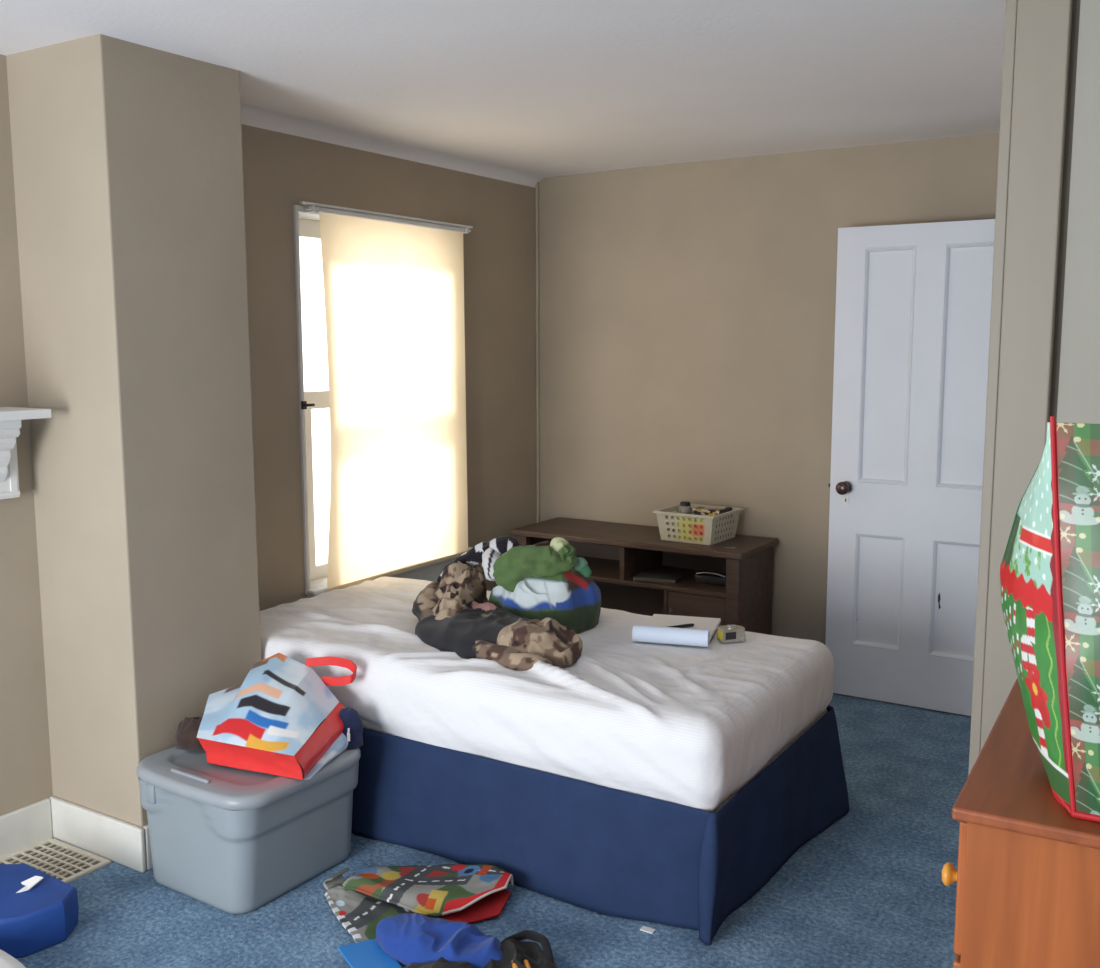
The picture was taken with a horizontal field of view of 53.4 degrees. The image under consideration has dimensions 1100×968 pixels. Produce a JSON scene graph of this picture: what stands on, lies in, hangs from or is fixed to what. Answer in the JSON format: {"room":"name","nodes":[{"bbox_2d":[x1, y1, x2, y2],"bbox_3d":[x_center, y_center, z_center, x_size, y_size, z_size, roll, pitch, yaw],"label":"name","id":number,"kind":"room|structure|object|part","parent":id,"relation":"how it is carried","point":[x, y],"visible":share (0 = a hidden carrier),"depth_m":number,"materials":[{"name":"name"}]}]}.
{"room":"bedroom","nodes":[
{"label":"bedroom","id":0,"kind":"room"},
{"bbox_2d":[6,34,260,827],"bbox_3d":[-1.270,-0.101,3.421,0.450,2.430,0.493,4,9,32],"label":"wall","id":1,"kind":"structure","parent":0,"point":[127,156],"depth_m":3.22,"materials":[{"name":"beige paint"}]},
{"bbox_2d":[49,796,146,872],"bbox_3d":[-1.386,1.066,3.343,0.448,0.135,0.018,4,9,32],"label":"baseboard","id":2,"kind":"structure","parent":1,"relation":"attached to","point":[121,842],"depth_m":3.32,"materials":[{"name":"paint"}]},
{"bbox_2d":[143,825,152,869],"bbox_3d":[-1.069,1.052,3.445,0.018,0.135,0.493,4,9,32],"label":"baseboard","id":3,"kind":"structure","parent":1,"relation":"attached to","point":[149,864],"depth_m":3.24,"materials":[{"name":"paint"}]},
{"bbox_2d":[0,54,536,815],"bbox_3d":[-2.222,0.022,2.484,0.200,2.430,7.810,4,9,32],"label":"wall","id":4,"kind":"structure","parent":0,"point":[281,171],"depth_m":4.20,"materials":[{"name":"beige paint"}]},
{"bbox_2d":[0,407,51,499],"bbox_3d":[-1.916,-0.007,2.572,0.222,0.268,1.500,4,9,32],"label":"mantel shelf","id":5,"kind":"object","parent":4,"relation":"attached to","point":[10,417],"visible":1,"depth_m":3.14,"materials":[{"name":"white paint"}]},
{"bbox_3d":[-1.974,0.001,2.645,0.047,0.220,1.438,4,9,32],"label":"molding","id":6,"kind":"part","parent":5,"relation":"part of","materials":[{"name":"white paint"}]},
{"bbox_3d":[-1.916,-0.127,2.557,0.222,0.026,1.500,4,9,32],"label":"shelf","id":7,"kind":"part","parent":5,"relation":"part of","materials":[{"name":"white paint"}]},
{"bbox_2d":[0,798,52,858],"bbox_3d":[-2.887,1.325,1.371,0.018,0.135,4.947,4,9,32],"label":"baseboard","id":8,"kind":"structure","parent":4,"relation":"attached to","point":[24,827],"depth_m":3.37,"materials":[{"name":"paint"}]},
{"bbox_2d":[293,205,471,597],"bbox_3d":[-0.752,-0.318,4.754,0.255,1.627,1.090,4,9,32],"label":"window","id":9,"kind":"structure","parent":4,"relation":"in","point":[306,225],"depth_m":4.42,"materials":[{"name":"white paint"}]},
{"bbox_3d":[-0.776,-0.383,4.746,0.214,1.497,1.049,4,9,32],"label":"frame","id":10,"kind":"part","parent":9,"relation":"part of","materials":[{"name":"white paint"}]},
{"bbox_3d":[-0.827,-0.723,4.734,0.035,0.766,1.013,4,9,32],"label":"sash","id":11,"kind":"part","parent":9,"relation":"part of","materials":[{"name":"white paint"}]},
{"bbox_3d":[-0.791,-0.030,4.801,0.035,0.776,1.013,4,9,32],"label":"sash","id":12,"kind":"part","parent":9,"relation":"part of","materials":[{"name":"white paint"}]},
{"bbox_2d":[300,201,472,590],"bbox_3d":[-0.654,-0.372,4.688,0.057,1.524,1.085,4,9,32],"label":"roller blind","id":13,"kind":"object","parent":9,"relation":"attached to","point":[394,287],"visible":1,"depth_m":4.64,"materials":[{"name":"beige fabric"}]},
{"bbox_3d":[-0.651,-1.122,4.588,0.018,0.010,1.085,4,9,32],"label":"head rail","id":14,"kind":"part","parent":13,"relation":"part of","materials":[{"name":"white metal"}]},
{"bbox_3d":[-0.748,0.366,4.841,0.250,0.023,1.090,4,9,32],"label":"sill","id":15,"kind":"part","parent":9,"relation":"part of","materials":[{"name":"white paint"}]},
{"bbox_2d":[241,104,543,187],"bbox_3d":[-0.656,-1.409,4.562,0.075,0.070,2.340,4,9,32],"label":"trim","id":16,"kind":"structure","parent":4,"relation":"attached to","point":[253,116],"depth_m":4.47,"materials":[{"name":"paint"}]},
{"bbox_2d":[535,182,539,522],"bbox_3d":[-0.062,-0.413,5.699,0.014,2.260,0.018,4,9,32],"label":"trim","id":17,"kind":"structure","parent":4,"relation":"attached to","point":[537,183],"depth_m":5.66,"materials":[{"name":"paint"}]},
{"bbox_2d":[15,693,970,967],"bbox_3d":[-0.225,1.417,1.524,5.000,0.100,8.010,4,9,32],"label":"floor","id":18,"kind":"structure","parent":0,"point":[868,890],"depth_m":3.02,"materials":[{"name":"blue carpet"}]},
{"bbox_2d":[0,949,25,967],"bbox_3d":[-1.434,1.169,2.506,0.603,0.143,0.402,3,8,24],"label":"pillow","id":19,"kind":"object","parent":18,"relation":"on","point":[6,960],"visible":1,"depth_m":2.56,"materials":[{"name":"fabric"}]},
{"bbox_2d":[0,864,78,957],"bbox_3d":[-1.467,1.124,2.885,0.413,0.139,0.298,-3,8,-20],"label":"storage box","id":20,"kind":"object","parent":18,"relation":"on","point":[39,910],"visible":1,"depth_m":2.84,"materials":[{"name":"plastic"}]},
{"bbox_2d":[0,837,110,882],"bbox_3d":[-1.511,1.140,3.264,0.296,0.010,0.250,4,9,32],"label":"floor vent","id":21,"kind":"object","parent":18,"relation":"in","point":[65,862],"visible":0.73,"depth_m":3.30,"materials":[{"name":"beige metal"}]},
{"bbox_2d":[2,843,96,878],"bbox_3d":[-1.511,1.139,3.264,0.276,0.006,0.230,4,9,32],"label":"grille","id":22,"kind":"object","parent":21,"relation":"attached to","point":[57,860],"depth_m":3.30,"materials":[{"name":"beige metal"}]},
{"bbox_2d":[136,731,359,913],"bbox_3d":[-0.879,0.965,3.234,0.512,0.362,0.514,5,9,33],"label":"storage tote","id":23,"kind":"object","parent":18,"relation":"on","point":[231,840],"visible":0.84,"depth_m":3.05,"materials":[{"name":"grey plastic"}]},
{"bbox_2d":[175,717,203,750],"bbox_3d":[-1.052,0.734,3.292,0.156,0.090,0.137,1,8,12],"label":"crumpled cloth","id":24,"kind":"object","parent":23,"relation":"on","point":[187,730],"visible":0.57,"depth_m":3.24,"materials":[{"name":"brown fabric"}]},
{"bbox_3d":[-0.879,0.811,3.214,0.512,0.037,0.514,5,9,33],"label":"tote lid","id":25,"kind":"part","parent":23,"relation":"part of","materials":[{"name":"grey plastic"}]},
{"bbox_2d":[196,653,356,779],"bbox_3d":[-0.825,0.670,3.241,0.477,0.231,0.418,3,8,21],"label":"shopping bag","id":26,"kind":"object","parent":23,"relation":"on","point":[267,722],"visible":1,"depth_m":3.17,"materials":[{"name":"multicoloured paper"}]},
{"bbox_3d":[-0.845,0.769,3.062,0.344,0.081,0.034,3,8,23],"label":"panel","id":27,"kind":"part","parent":26,"relation":"part of","materials":[{"name":"red paper"}]},
{"bbox_3d":[-0.829,0.772,3.183,0.414,0.043,0.305,1,7,7],"label":"panel","id":28,"kind":"part","parent":26,"relation":"part of","materials":[{"name":"red paper"}]},
{"bbox_3d":[-0.674,0.577,3.373,0.184,0.082,0.043,3,8,22],"label":"carry handle","id":29,"kind":"part","parent":26,"relation":"part of","materials":[{"name":"red fabric"}]},
{"bbox_2d":[339,707,362,748],"bbox_3d":[-0.607,0.725,3.276,0.088,0.112,0.085,4,9,32],"label":"pouch","id":30,"kind":"object","parent":23,"relation":"on","point":[353,727],"visible":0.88,"depth_m":3.25,"materials":[{"name":"fabric"}]},
{"bbox_3d":[-0.593,0.740,3.231,0.010,0.038,0.015,1,8,12],"label":"zipper pull","id":31,"kind":"part","parent":30,"relation":"part of","materials":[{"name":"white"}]},
{"bbox_2d":[323,864,513,942],"bbox_3d":[-0.392,1.142,3.026,0.502,0.078,0.505,4,9,32],"label":"rug","id":32,"kind":"object","parent":18,"relation":"on","point":[469,894],"visible":0.83,"depth_m":3.01,"materials":[{"name":"multicoloured fabric"}]},
{"bbox_2d":[338,939,401,967],"bbox_3d":[-0.441,1.187,2.719,0.112,0.014,0.200,-4,8,-30],"label":"folder","id":33,"kind":"object","parent":32,"relation":"on","point":[364,954],"visible":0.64,"depth_m":2.74,"materials":[{"name":"blue plastic"}]},
{"bbox_2d":[376,913,502,967],"bbox_3d":[-0.281,1.144,2.750,0.362,0.073,0.178,3,8,20],"label":"cloth","id":34,"kind":"object","parent":32,"relation":"on","point":[416,938],"visible":0.99,"depth_m":2.72,"materials":[{"name":"blue fabric"}]},
{"bbox_2d":[404,957,473,967],"bbox_3d":[-0.271,1.185,2.653,0.221,0.066,0.144,3,8,22],"label":"cloth","id":35,"kind":"object","parent":18,"relation":"on","point":[441,962],"visible":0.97,"depth_m":2.65,"materials":[{"name":"grey fabric"}]},
{"bbox_2d":[483,930,556,967],"bbox_3d":[-0.083,1.174,2.711,0.212,0.073,0.195,4,9,32],"label":"shoe","id":36,"kind":"object","parent":18,"relation":"on","point":[517,953],"visible":0.93,"depth_m":2.71,"materials":[{"name":"fabric"}]},
{"bbox_2d":[260,577,848,944],"bbox_3d":[-0.116,0.766,3.726,2.019,0.628,1.068,4,9,32],"label":"bed","id":37,"kind":"object","parent":18,"relation":"on","point":[659,783],"visible":0.77,"depth_m":3.15,"materials":[{"name":"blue fabric"}]},
{"bbox_2d":[412,561,582,670],"bbox_3d":[-0.214,0.411,3.586,0.405,0.212,0.863,-5,9,-32],"label":"jacket","id":38,"kind":"object","parent":37,"relation":"on","point":[455,614],"visible":0.98,"depth_m":3.43,"materials":[{"name":"fabric"}]},
{"bbox_2d":[437,536,519,581],"bbox_3d":[-0.267,0.283,3.878,0.306,0.205,0.175,4,9,32],"label":"scarf","id":39,"kind":"object","parent":38,"relation":"on","point":[486,553],"visible":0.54,"depth_m":3.83,"materials":[{"name":"fabric"}]},
{"bbox_3d":[-0.251,0.964,3.243,1.565,0.347,0.070,4,9,32],"label":"skirt panel","id":40,"kind":"part","parent":37,"relation":"part of","materials":[{"name":"blue fabric"}]},
{"bbox_2d":[488,537,600,633],"bbox_3d":[-0.023,0.333,3.730,0.398,0.309,0.325,0,7,0],"label":"stuffed toy","id":41,"kind":"object","parent":37,"relation":"on","point":[542,580],"visible":0.94,"depth_m":3.66,"materials":[{"name":"fabric"}]},
{"bbox_3d":[-0.144,0.617,3.707,1.971,0.328,1.008,4,9,32],"label":"mattress","id":42,"kind":"part","parent":37,"relation":"part of","materials":[{"name":"white fabric"}]},
{"bbox_2d":[632,614,721,646],"bbox_3d":[0.431,0.471,3.663,0.244,0.055,0.344,2,8,16],"label":"notepad","id":43,"kind":"object","parent":37,"relation":"on","point":[656,630],"visible":1,"depth_m":3.53,"materials":[{"name":"white paper"}]},
{"bbox_2d":[667,623,693,627],"bbox_3d":[0.415,0.478,3.650,0.150,0.012,0.012,-3,8,-24],"label":"pen","id":44,"kind":"object","parent":43,"relation":"on","point":[691,624],"visible":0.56,"depth_m":3.66,"materials":[{"name":"black plastic"}]},
{"bbox_2d":[717,625,745,642],"bbox_3d":[0.591,0.486,3.570,0.086,0.048,0.066,-3,8,-20],"label":"tape measure","id":45,"kind":"object","parent":37,"relation":"on","point":[726,633],"visible":1,"depth_m":3.55,"materials":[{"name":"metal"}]},
{"bbox_3d":[0.013,0.909,3.665,1.720,0.347,1.064,4,9,32],"label":"skirt panel","id":46,"kind":"part","parent":37,"relation":"part of","materials":[{"name":"blue fabric"}]},
{"bbox_2d":[510,517,777,634],"bbox_3d":[0.432,0.558,5.235,1.200,0.650,0.447,4,9,32],"label":"media stand","id":47,"kind":"object","parent":18,"relation":"on","point":[615,553],"visible":0.54,"depth_m":5.07,"materials":[{"name":"brown wood"}]},
{"bbox_3d":[-0.031,0.535,5.531,0.060,0.622,0.415,4,9,32],"label":"panel","id":48,"kind":"part","parent":47,"relation":"part of","materials":[{"name":"brown wood"}]},
{"bbox_2d":[576,555,725,597],"bbox_3d":[0.432,0.431,5.219,1.040,0.021,0.405,4,9,32],"label":"shelf","id":49,"kind":"object","parent":47,"relation":"attached to","point":[604,568],"depth_m":5.13,"materials":[{"name":"brown wood"}]},
{"bbox_2d":[633,571,682,583],"bbox_3d":[0.499,0.432,5.061,0.200,0.016,0.140,3,8,20],"label":"case","id":50,"kind":"object","parent":47,"relation":"on","point":[642,576],"visible":1,"depth_m":5.02,"materials":[{"name":"black plastic"}]},
{"bbox_3d":[0.654,0.669,4.887,0.278,0.358,0.018,4,9,32],"label":"cabinet door","id":51,"kind":"part","parent":47,"relation":"part of","materials":[{"name":"brown wood"}]},
{"bbox_2d":[653,503,743,544],"bbox_3d":[0.684,0.185,5.049,0.308,0.135,0.305,5,9,35],"label":"plastic basket","id":52,"kind":"object","parent":47,"relation":"on","point":[664,515],"visible":0.91,"depth_m":4.96,"materials":[{"name":"beige plastic"}]},
{"bbox_2d":[678,501,691,513],"bbox_3d":[0.632,0.160,5.119,0.064,0.156,0.064,4,9,32],"label":"can","id":53,"kind":"object","parent":52,"relation":"in","point":[685,507],"visible":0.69,"depth_m":5.09,"materials":[{"name":"black plastic"}]},
{"bbox_2d":[677,517,702,540],"bbox_3d":[0.641,0.203,4.939,0.167,0.108,0.022,4,9,32],"label":"snack packet","id":54,"kind":"object","parent":52,"relation":"in","point":[678,518],"visible":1,"depth_m":4.94,"materials":[{"name":"yellow plastic"}]},
{"bbox_2d":[693,506,724,539],"bbox_3d":[0.730,0.179,5.027,0.138,0.139,0.061,6,9,38],"label":"printed box","id":55,"kind":"object","parent":52,"relation":"in","point":[700,510],"visible":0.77,"depth_m":5.00,"materials":[{"name":"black cardboard"}]},
{"bbox_2d":[693,508,718,520],"bbox_3d":[0.712,0.139,4.997,0.136,0.046,0.001,6,9,38],"label":"print","id":56,"kind":"object","parent":55,"relation":"attached to","point":[705,512],"depth_m":5.00},
{"bbox_2d":[694,506,722,509],"bbox_3d":[0.731,0.111,5.017,0.136,0.001,0.056,6,9,38],"label":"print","id":57,"kind":"object","parent":55,"relation":"on","point":[702,507],"depth_m":5.01},
{"bbox_2d":[723,507,731,536],"bbox_3d":[0.810,0.179,5.045,0.028,0.135,0.090,4,9,32],"label":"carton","id":58,"kind":"object","parent":52,"relation":"in","point":[727,509],"visible":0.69,"depth_m":5.04,"materials":[{"name":"cardboard"}]},
{"bbox_2d":[694,570,725,586],"bbox_3d":[0.752,0.421,4.972,0.170,0.060,0.119,4,9,32],"label":"cable box","id":59,"kind":"object","parent":47,"relation":"on","point":[703,577],"visible":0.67,"depth_m":4.94,"materials":[{"name":"black plastic"}]},
{"bbox_3d":[0.901,0.608,4.952,0.060,0.622,0.415,4,9,32],"label":"panel","id":60,"kind":"part","parent":47,"relation":"part of","materials":[{"name":"brown wood"}]},
{"bbox_2d":[640,926,655,933],"bbox_3d":[0.260,1.184,2.908,0.037,0.003,0.022,4,9,32],"label":"paper scrap","id":61,"kind":"object","parent":18,"relation":"on","point":[644,928],"visible":1,"depth_m":2.91,"materials":[{"name":"white paper"}]},
{"bbox_2d":[942,677,1099,967],"bbox_3d":[1.088,0.876,2.097,0.512,0.820,1.000,4,8,30],"label":"dresser","id":62,"kind":"object","parent":18,"relation":"on","point":[1027,875],"visible":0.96,"depth_m":1.72,"materials":[{"name":"orange wood"}]},
{"bbox_3d":[0.667,0.649,1.817,0.030,0.038,0.038,4,8,30],"label":"knob","id":63,"kind":"part","parent":62,"relation":"part of","materials":[{"name":"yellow wood"}]},
{"bbox_3d":[0.781,0.868,1.997,0.018,0.228,0.463,4,8,30],"label":"drawer","id":64,"kind":"part","parent":62,"relation":"part of","materials":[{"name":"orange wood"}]},
{"bbox_3d":[0.780,0.629,1.966,0.018,0.228,0.463,4,8,30],"label":"drawer","id":65,"kind":"part","parent":62,"relation":"part of","materials":[{"name":"orange wood"}]},
{"bbox_3d":[0.861,0.941,1.683,0.448,0.798,0.020,4,8,30],"label":"panel","id":66,"kind":"part","parent":62,"relation":"part of","materials":[{"name":"orange wood"}]},
{"bbox_2d":[1000,416,1099,821],"bbox_3d":[0.944,0.201,1.709,0.499,0.618,0.271,4,9,32],"label":"gift bag","id":67,"kind":"object","parent":62,"relation":"on","point":[1050,565],"visible":1,"depth_m":1.67,"materials":[{"name":"green paper"}]},
{"bbox_3d":[0.814,0.194,1.801,0.084,0.608,0.299,1,7,10],"label":"panel","id":68,"kind":"part","parent":67,"relation":"part of","materials":[{"name":"green paper"}]},
{"bbox_3d":[0.936,0.203,1.726,0.465,0.608,0.250,4,9,32],"label":"panel","id":69,"kind":"part","parent":67,"relation":"part of","materials":[{"name":"green paper"}]},
{"bbox_3d":[0.917,0.222,1.579,0.384,0.608,0.020,4,9,31],"label":"panel","id":70,"kind":"part","parent":67,"relation":"part of","materials":[{"name":"green paper"}]},
{"bbox_2d":[0,0,1005,177],"bbox_3d":[-0.231,-1.043,1.206,5.002,0.110,8.011,4,9,32],"label":"ceiling","id":71,"kind":"structure","parent":0,"point":[542,88],"depth_m":3.31,"materials":[{"name":"paint"}]},
{"bbox_2d":[539,133,998,644],"bbox_3d":[1.879,-0.260,4.593,4.890,2.430,0.150,4,9,32],"label":"wall","id":72,"kind":"structure","parent":0,"point":[687,311],"depth_m":5.14,"materials":[{"name":"beige paint"}]},
{"bbox_2d":[1057,0,1099,423],"bbox_3d":[2.092,0.045,2.231,2.000,2.430,0.120,4,9,32],"label":"wall","id":73,"kind":"structure","parent":0,"point":[1079,373],"depth_m":2.60,"materials":[{"name":"grey paint"}]},
{"bbox_2d":[968,0,1072,775],"bbox_3d":[1.182,-0.008,2.772,0.143,2.400,0.126,4,9,32],"label":"trim","id":74,"kind":"structure","parent":73,"relation":"attached to","point":[1037,33],"depth_m":2.66,"materials":[{"name":"paint"}]},
{"bbox_2d":[1049,0,1080,421],"bbox_3d":[1.244,-0.001,2.719,0.018,2.400,0.030,4,9,32],"label":"trim","id":75,"kind":"structure","parent":73,"relation":"attached to","point":[1076,3],"depth_m":2.62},
{"bbox_3d":[1.618,-0.134,3.620,0.290,2.430,1.790,4,9,32],"label":"wall","id":76,"kind":"structure","parent":0,"visible":0},
{"bbox_2d":[825,219,994,715],"bbox_3d":[1.532,-0.051,4.527,0.790,2.018,0.104,4,9,32],"label":"door","id":77,"kind":"structure","parent":76,"relation":"in","point":[913,313],"depth_m":4.57,"materials":[{"name":"paint"}]},
{"bbox_3d":[1.258,0.017,4.689,0.056,0.056,0.070,4,9,32],"label":"knob","id":78,"kind":"part","parent":77,"relation":"part of","materials":[{"name":"brown metal"}]},
{"bbox_3d":[1.276,0.072,4.723,0.025,0.035,0.003,4,9,32],"label":"keyhole plate","id":79,"kind":"part","parent":77,"relation":"part of","materials":[{"name":"white paint"}]},
{"bbox_3d":[1.409,0.461,4.699,0.211,0.496,0.015,4,9,32],"label":"panel","id":80,"kind":"part","parent":77,"relation":"part of","materials":[{"name":"paint"}]},
{"bbox_3d":[1.407,-0.490,4.576,0.211,0.987,0.015,4,9,32],"label":"panel","id":81,"kind":"part","parent":77,"relation":"part of","materials":[{"name":"paint"}]},
{"bbox_3d":[1.683,0.482,4.528,0.211,0.496,0.015,4,9,32],"label":"panel","id":82,"kind":"part","parent":77,"relation":"part of","materials":[{"name":"paint"}]},
{"bbox_3d":[1.681,-0.469,4.405,0.211,0.987,0.015,4,9,32],"label":"panel","id":83,"kind":"part","parent":77,"relation":"part of","materials":[{"name":"paint"}]}
]}

